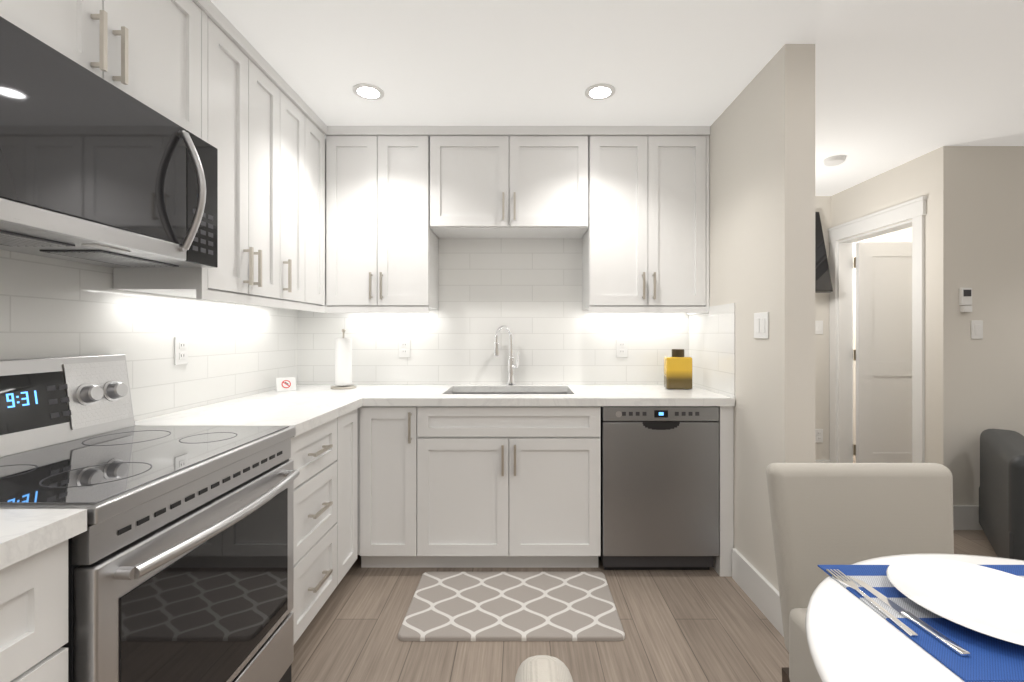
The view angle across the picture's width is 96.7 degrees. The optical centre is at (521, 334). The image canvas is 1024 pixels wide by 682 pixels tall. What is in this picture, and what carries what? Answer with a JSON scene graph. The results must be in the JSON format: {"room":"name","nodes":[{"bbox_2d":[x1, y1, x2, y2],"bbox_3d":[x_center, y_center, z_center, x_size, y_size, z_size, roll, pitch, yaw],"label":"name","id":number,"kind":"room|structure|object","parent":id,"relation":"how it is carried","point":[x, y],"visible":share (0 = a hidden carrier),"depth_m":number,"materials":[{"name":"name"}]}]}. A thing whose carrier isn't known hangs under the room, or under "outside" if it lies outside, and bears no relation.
{"room":"kitchen","nodes":[
{"label":"kitchen","id":0,"kind":"room"},
{"bbox_2d":[444,406,575,439],"bbox_3d":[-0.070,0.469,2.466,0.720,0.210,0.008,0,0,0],"label":"drawer front","id":1,"kind":"structure","parent":0,"relation":"attached to","point":[460,422],"depth_m":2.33,"materials":[{"name":"white wood"}]},
{"bbox_2d":[452,392,567,393],"bbox_3d":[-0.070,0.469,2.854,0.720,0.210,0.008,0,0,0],"label":"sink","id":2,"kind":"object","parent":0,"relation":"attached to","point":[453,392],"depth_m":2.85,"materials":[{"name":"silver metal"}]},
{"bbox_2d":[210,0,1023,195],"bbox_3d":[1.525,-1.230,1.275,6.250,0.060,7.750,0,0,0],"label":"ceiling","id":3,"kind":"structure","parent":0,"point":[899,82],"depth_m":2.01,"materials":[{"name":"white paint"}]},
{"bbox_2d":[352,83,383,99],"bbox_3d":[-0.755,-1.196,2.250,0.150,0.006,0.150,0,0,0],"label":"recessed light","id":4,"kind":"object","parent":3,"relation":"in","point":[367,91],"visible":1,"depth_m":2.24,"materials":[{"name":"white"}]},
{"bbox_2d":[585,83,615,99],"bbox_3d":[0.390,-1.196,2.250,0.150,0.006,0.150,0,0,0],"label":"recessed light","id":5,"kind":"object","parent":3,"relation":"in","point":[601,91],"visible":1,"depth_m":2.24,"materials":[{"name":"white"}]},
{"bbox_2d":[823,155,845,165],"bbox_3d":[2.140,-1.182,3.110,0.130,0.035,0.130,0,0,0],"label":"smoke detector","id":6,"kind":"object","parent":3,"relation":"attached to","point":[834,160],"visible":0.98,"depth_m":3.08,"materials":[{"name":"white plastic"}]},
{"bbox_2d":[291,455,996,681],"bbox_3d":[1.525,1.270,1.275,6.250,0.060,7.750,0,0,0],"label":"floor","id":7,"kind":"structure","parent":0,"point":[711,625],"depth_m":1.84,"materials":[{"name":"brown wood"}]},
{"bbox_2d":[0,540,67,681],"bbox_3d":[-1.136,0.802,0.512,0.613,0.876,0.652,0,0,0],"label":"base cabinet","id":8,"kind":"object","parent":7,"relation":"on","point":[33,589],"depth_m":0.78,"materials":[{"name":"white wood"}]},
{"bbox_2d":[0,509,86,569],"bbox_3d":[-1.123,0.344,0.196,0.638,0.040,1.294,0,0,0],"label":"countertop","id":9,"kind":"structure","parent":8,"relation":"on","point":[27,533],"depth_m":0.78,"materials":[{"name":"stone"}]},
{"bbox_2d":[0,354,299,681],"bbox_3d":[-1.084,0.655,1.230,0.712,1.170,0.756,0,0,0],"label":"range","id":10,"kind":"object","parent":7,"relation":"on","point":[181,559],"visible":1,"depth_m":1.18,"materials":[{"name":"grey metal"}]},
{"bbox_2d":[287,413,347,643],"bbox_3d":[-1.136,0.802,1.869,0.613,0.876,0.494,0,0,0],"label":"base cabinet","id":11,"kind":"object","parent":7,"relation":"on","point":[320,453],"depth_m":1.87,"materials":[{"name":"white wood"}]},
{"bbox_2d":[135,396,367,436],"bbox_3d":[-1.113,0.344,1.947,0.660,0.040,0.664,0,0,0],"label":"countertop","id":12,"kind":"structure","parent":11,"relation":"on","point":[305,413],"depth_m":1.89,"materials":[{"name":"stone"}]},
{"bbox_2d":[348,409,355,570],"bbox_3d":[-1.136,0.802,2.180,0.613,0.876,0.252,0,0,0],"label":"base cabinet","id":13,"kind":"object","parent":7,"relation":"on","point":[351,415],"depth_m":2.25,"materials":[{"name":"white wood"}]},
{"bbox_2d":[372,393,451,567],"bbox_3d":[-0.646,0.802,2.637,0.408,0.876,0.613,0,0,0],"label":"base cabinet","id":14,"kind":"object","parent":7,"relation":"on","point":[405,439],"depth_m":2.34,"materials":[{"name":"white wood"}]},
{"bbox_2d":[249,384,734,405],"bbox_3d":[-0.180,0.344,2.623,2.525,0.040,0.638,0,0,0],"label":"countertop","id":15,"kind":"structure","parent":14,"relation":"on","point":[378,394],"depth_m":2.45,"materials":[{"name":"stone"}]},
{"bbox_2d":[275,377,295,391],"bbox_3d":[-1.355,0.285,2.620,0.100,0.075,0.056,0,0,-35],"label":"no smoking sign","id":16,"kind":"object","parent":15,"relation":"on","point":[286,384],"visible":1,"depth_m":2.61,"materials":[{"name":"white paper"}]},
{"bbox_2d":[331,329,355,388],"bbox_3d":[-1.070,0.144,2.740,0.144,0.357,0.144,0,0,0],"label":"paper towel holder","id":17,"kind":"object","parent":15,"relation":"on","point":[343,362],"visible":1,"depth_m":2.70,"materials":[{"name":"white paper"}]},
{"bbox_2d":[494,325,519,385],"bbox_3d":[-0.089,0.133,2.832,0.093,0.381,0.183,0,0,38],"label":"faucet","id":18,"kind":"object","parent":15,"relation":"on","point":[511,367],"visible":1,"depth_m":2.88,"materials":[{"name":"silver metal"}]},
{"bbox_2d":[664,349,691,388],"bbox_3d":[0.930,0.205,2.700,0.150,0.235,0.080,0,0,4],"label":"jar","id":19,"kind":"object","parent":15,"relation":"on","point":[677,369],"visible":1,"depth_m":2.66,"materials":[{"name":"yellow glass"}]},
{"bbox_2d":[398,572,624,640],"bbox_3d":[-0.040,1.230,2.093,0.930,0.018,0.510,0,0,0],"label":"rug","id":20,"kind":"object","parent":7,"relation":"on","point":[511,606],"visible":0.96,"depth_m":2.03,"materials":[{"name":"grey fabric"}]},
{"bbox_2d":[436,424,591,567],"bbox_3d":[-0.063,0.920,2.637,0.822,0.640,0.613,0,0,0],"label":"base cabinet","id":21,"kind":"object","parent":7,"relation":"on","point":[447,486],"depth_m":2.34,"materials":[{"name":"white wood"}]},
{"bbox_2d":[515,655,572,681],"bbox_3d":[0.263,0.812,0.300,0.543,0.855,0.531,0,0,0],"label":"chair","id":22,"kind":"object","parent":7,"relation":"on","point":[542,668],"visible":1,"depth_m":0.53,"materials":[{"name":"beige fabric"}]},
{"bbox_2d":[600,406,718,569],"bbox_3d":[0.715,0.805,2.620,0.594,0.869,0.595,0,0,0],"label":"dishwasher","id":23,"kind":"object","parent":7,"relation":"on","point":[659,487],"visible":0.96,"depth_m":2.33,"materials":[{"name":"grey metal"}]},
{"bbox_2d":[766,463,953,681],"bbox_3d":[1.000,0.812,1.117,0.531,0.855,0.543,0,0,0],"label":"chair","id":24,"kind":"object","parent":7,"relation":"on","point":[836,513],"visible":0.6,"depth_m":1.31,"materials":[{"name":"beige fabric"}]},
{"bbox_2d":[805,553,1023,681],"bbox_3d":[0.920,0.865,0.530,1.000,0.750,1.000,0,0,0],"label":"dining table","id":25,"kind":"object","parent":7,"relation":"on","point":[850,636],"visible":0.52,"depth_m":0.73,"materials":[{"name":"white paint"}]},
{"bbox_2d":[818,565,1023,681],"bbox_3d":[0.850,0.487,0.800,0.450,0.003,0.320,0,0,0],"label":"placemat","id":26,"kind":"object","parent":25,"relation":"on","point":[991,659],"visible":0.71,"depth_m":0.73,"materials":[{"name":"blue fabric"}]},
{"bbox_2d":[826,569,917,636],"bbox_3d":[0.635,0.483,0.833,0.024,0.004,0.205,0,0,2],"label":"fork","id":27,"kind":"object","parent":26,"relation":"on","point":[840,576],"visible":1,"depth_m":0.83,"materials":[{"name":"silver metal"}]},
{"bbox_2d":[847,575,970,655],"bbox_3d":[0.665,0.482,0.800,0.019,0.006,0.230,0,0,-3],"label":"knife","id":28,"kind":"object","parent":26,"relation":"on","point":[939,636],"visible":1,"depth_m":0.76,"materials":[{"name":"silver metal"}]},
{"bbox_2d":[886,558,1023,645],"bbox_3d":[0.820,0.472,0.795,0.284,0.027,0.284,0,0,0],"label":"plate","id":29,"kind":"object","parent":26,"relation":"on","point":[984,600],"visible":1,"depth_m":0.84,"materials":[{"name":"white ceramic"}]},
{"bbox_2d":[979,429,1023,559],"bbox_3d":[3.288,0.907,1.972,1.750,0.665,0.880,0,0,38],"label":"sofa","id":30,"kind":"object","parent":7,"relation":"on","point":[1001,504],"visible":0.92,"depth_m":2.35,"materials":[{"name":"grey fabric"}]},
{"bbox_2d":[709,44,814,591],"bbox_3d":[1.153,0.020,2.415,0.125,2.440,1.070,0,0,0],"label":"wall","id":31,"kind":"structure","parent":0,"point":[762,195],"depth_m":2.01,"materials":[{"name":"white paint"}]},
{"bbox_2d":[732,548,783,636],"bbox_3d":[1.082,1.165,2.091,0.016,0.150,0.454,0,0,0],"label":"baseboard","id":32,"kind":"structure","parent":31,"relation":"attached to","point":[757,587],"depth_m":2.06,"materials":[{"name":"white wood"}]},
{"bbox_2d":[754,312,768,338],"bbox_3d":[1.085,-0.040,2.060,0.009,0.117,0.118,0,0,0],"label":"light switch","id":33,"kind":"object","parent":31,"relation":"attached to","point":[761,325],"visible":1,"depth_m":2.05,"materials":[{"name":"white plastic"}]},
{"bbox_2d":[815,196,830,459],"bbox_3d":[1.958,0.020,4.005,1.705,2.440,0.110,0,0,0],"label":"wall","id":34,"kind":"structure","parent":0,"point":[823,206],"depth_m":3.95,"materials":[{"name":"white paint"}]},
{"bbox_2d":[815,429,822,442],"bbox_3d":[2.580,0.880,3.945,0.072,0.117,0.008,0,0,0],"label":"outlet","id":35,"kind":"object","parent":34,"relation":"attached to","point":[818,435],"visible":0.92,"depth_m":3.94,"materials":[{"name":"white plastic"}]},
{"bbox_2d":[815,321,822,333],"bbox_3d":[2.580,-0.060,3.945,0.072,0.117,0.009,0,0,0],"label":"light switch","id":36,"kind":"object","parent":34,"relation":"attached to","point":[818,327],"visible":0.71,"depth_m":3.94,"materials":[{"name":"white plastic"}]},
{"bbox_2d":[815,460,829,462],"bbox_3d":[1.970,1.165,3.942,1.440,0.150,0.016,0,0,0],"label":"baseboard","id":37,"kind":"structure","parent":34,"relation":"attached to","point":[816,461],"depth_m":3.93,"materials":[{"name":"white wood"}]},
{"bbox_2d":[815,212,832,292],"bbox_3d":[1.955,-0.697,3.837,1.200,0.706,0.222,0,0,0],"label":"tv","id":38,"kind":"object","parent":34,"relation":"attached to","point":[823,283],"visible":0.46,"depth_m":3.78,"materials":[{"name":"black"}]},
{"bbox_2d":[831,154,926,462],"bbox_3d":[2.750,0.020,3.485,0.120,2.440,0.930,0,0,0],"label":"wall","id":39,"kind":"structure","parent":0,"point":[902,183],"depth_m":3.33,"materials":[{"name":"white paint"}]},
{"bbox_2d":[828,196,926,462],"bbox_3d":[2.735,0.163,3.490,0.150,2.155,0.950,0,0,0],"label":"door frame","id":40,"kind":"structure","parent":39,"relation":"attached to","point":[841,359],"depth_m":3.85,"materials":[{"name":"white wood"}]},
{"bbox_2d":[853,242,911,462],"bbox_3d":[3.191,0.229,3.792,0.770,1.998,0.111,0,0,0],"label":"door","id":41,"kind":"structure","parent":39,"relation":"in","point":[882,354],"depth_m":3.80,"materials":[{"name":"white wood"}]},
{"bbox_2d":[853,227,911,444],"bbox_3d":[3.675,0.020,5.100,1.950,2.440,0.100,0,0,0],"label":"wall","id":42,"kind":"structure","parent":0,"point":[904,235],"depth_m":5.05,"materials":[{"name":"white paint"}]},
{"bbox_2d":[927,146,1023,504],"bbox_3d":[3.645,0.020,2.960,1.910,2.440,0.120,0,0,0],"label":"wall","id":43,"kind":"structure","parent":0,"point":[975,231],"depth_m":2.90,"materials":[{"name":"white paint"}]},
{"bbox_2d":[959,288,971,311],"bbox_3d":[2.820,-0.217,2.884,0.066,0.155,0.030,0,0,0],"label":"thermostat","id":44,"kind":"object","parent":43,"relation":"attached to","point":[965,296],"visible":0.98,"depth_m":2.88,"materials":[{"name":"white plastic"}]},
{"bbox_2d":[953,505,982,529],"bbox_3d":[3.597,1.165,2.907,1.846,0.150,0.046,0,0,0],"label":"baseboard","id":45,"kind":"structure","parent":43,"relation":"attached to","point":[965,517],"depth_m":2.88,"materials":[{"name":"white"}]},
{"bbox_2d":[971,320,982,338],"bbox_3d":[2.900,-0.030,2.894,0.072,0.117,0.009,0,0,0],"label":"light switch","id":46,"kind":"object","parent":43,"relation":"attached to","point":[976,329],"visible":1,"depth_m":2.89,"materials":[{"name":"white plastic"}]},
{"bbox_3d":[-1.505,0.020,0.230,0.110,2.440,5.660,0,0,0],"label":"wall","id":47,"kind":"structure","parent":0,"visible":0},
{"bbox_2d":[0,0,203,139],"bbox_3d":[-1.286,-0.929,1.230,0.313,0.539,0.760,0,0,0],"label":"upper cabinet","id":48,"kind":"object","parent":47,"relation":"attached to","point":[152,51],"depth_m":1.35,"materials":[{"name":"white wood"}]},
{"bbox_2d":[0,16,217,267],"bbox_3d":[-1.218,-0.442,1.230,0.450,0.426,0.752,0,0,0],"label":"over-the-range microwave","id":49,"kind":"object","parent":48,"relation":"attached to","point":[95,169],"visible":1,"depth_m":1.16,"materials":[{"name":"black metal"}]},
{"bbox_2d":[0,250,299,420],"bbox_3d":[-1.448,-0.150,1.250,0.005,1.060,3.400,0,0,0],"label":"tile backsplash","id":50,"kind":"structure","parent":47,"relation":"attached to","point":[50,307],"depth_m":1.76,"materials":[{"name":"white tile"}]},
{"bbox_2d":[174,337,187,364],"bbox_3d":[-1.440,0.070,1.930,0.008,0.117,0.072,0,0,0],"label":"electrical outlet","id":51,"kind":"object","parent":50,"relation":"attached to","point":[180,350],"visible":1,"depth_m":1.92,"materials":[{"name":"white plastic"}]},
{"bbox_2d":[113,0,291,303],"bbox_3d":[-1.286,-0.679,1.901,0.313,1.039,0.582,0,0,0],"label":"upper cabinet","id":52,"kind":"object","parent":47,"relation":"attached to","point":[248,104],"depth_m":1.85,"materials":[{"name":"white wood"}]},
{"bbox_2d":[247,89,303,307],"bbox_3d":[-1.286,-0.679,2.255,0.313,1.039,0.366,0,0,0],"label":"upper cabinet","id":53,"kind":"object","parent":47,"relation":"attached to","point":[295,97],"depth_m":2.30,"materials":[{"name":"white wood"}]},
{"bbox_2d":[300,97,331,307],"bbox_3d":[-1.256,-0.679,2.484,0.374,1.039,0.332,0,0,0],"label":"upper cabinet","id":54,"kind":"object","parent":47,"relation":"attached to","point":[315,150],"depth_m":2.51,"materials":[{"name":"white wood"}]},
{"bbox_2d":[324,126,447,311],"bbox_3d":[-0.809,-0.679,2.754,0.681,1.039,0.379,0,0,0],"label":"upper cabinet","id":55,"kind":"object","parent":47,"relation":"attached to","point":[349,219],"depth_m":2.64,"materials":[{"name":"white wood"}]},
{"bbox_2d":[300,238,687,383],"bbox_3d":[-0.165,-0.150,2.948,2.510,1.060,0.005,0,0,0],"label":"tile backsplash","id":56,"kind":"structure","parent":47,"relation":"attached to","point":[527,292],"depth_m":2.95,"materials":[{"name":"white tile"}]},
{"bbox_2d":[399,339,409,356],"bbox_3d":[-0.755,0.090,2.940,0.072,0.117,0.008,0,0,0],"label":"electrical outlet","id":57,"kind":"object","parent":56,"relation":"attached to","point":[404,347],"visible":1,"depth_m":2.94,"materials":[{"name":"white plastic"}]},
{"bbox_2d":[616,339,626,356],"bbox_3d":[0.650,0.090,2.940,0.072,0.117,0.008,0,0,0],"label":"electrical outlet","id":58,"kind":"object","parent":56,"relation":"attached to","point":[621,347],"visible":1,"depth_m":2.94,"materials":[{"name":"white plastic"}]},
{"bbox_2d":[444,126,591,237],"bbox_3d":[-0.070,-0.909,2.787,0.920,0.578,0.313,0,0,0],"label":"upper cabinet","id":59,"kind":"object","parent":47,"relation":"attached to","point":[500,181],"depth_m":2.64,"materials":[{"name":"white wood"}]},
{"bbox_2d":[572,126,709,311],"bbox_3d":[0.708,-0.679,2.787,0.758,1.039,0.313,0,0,0],"label":"upper cabinet","id":60,"kind":"object","parent":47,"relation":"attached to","point":[645,248],"depth_m":2.64,"materials":[{"name":"white wood"}]},
{"bbox_2d":[688,303,734,397],"bbox_3d":[1.088,-0.170,2.629,0.005,1.020,0.622,0,0,0],"label":"tile backsplash","id":61,"kind":"structure","parent":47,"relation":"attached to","point":[711,335],"depth_m":2.55,"materials":[{"name":"white tile"}]}
]}

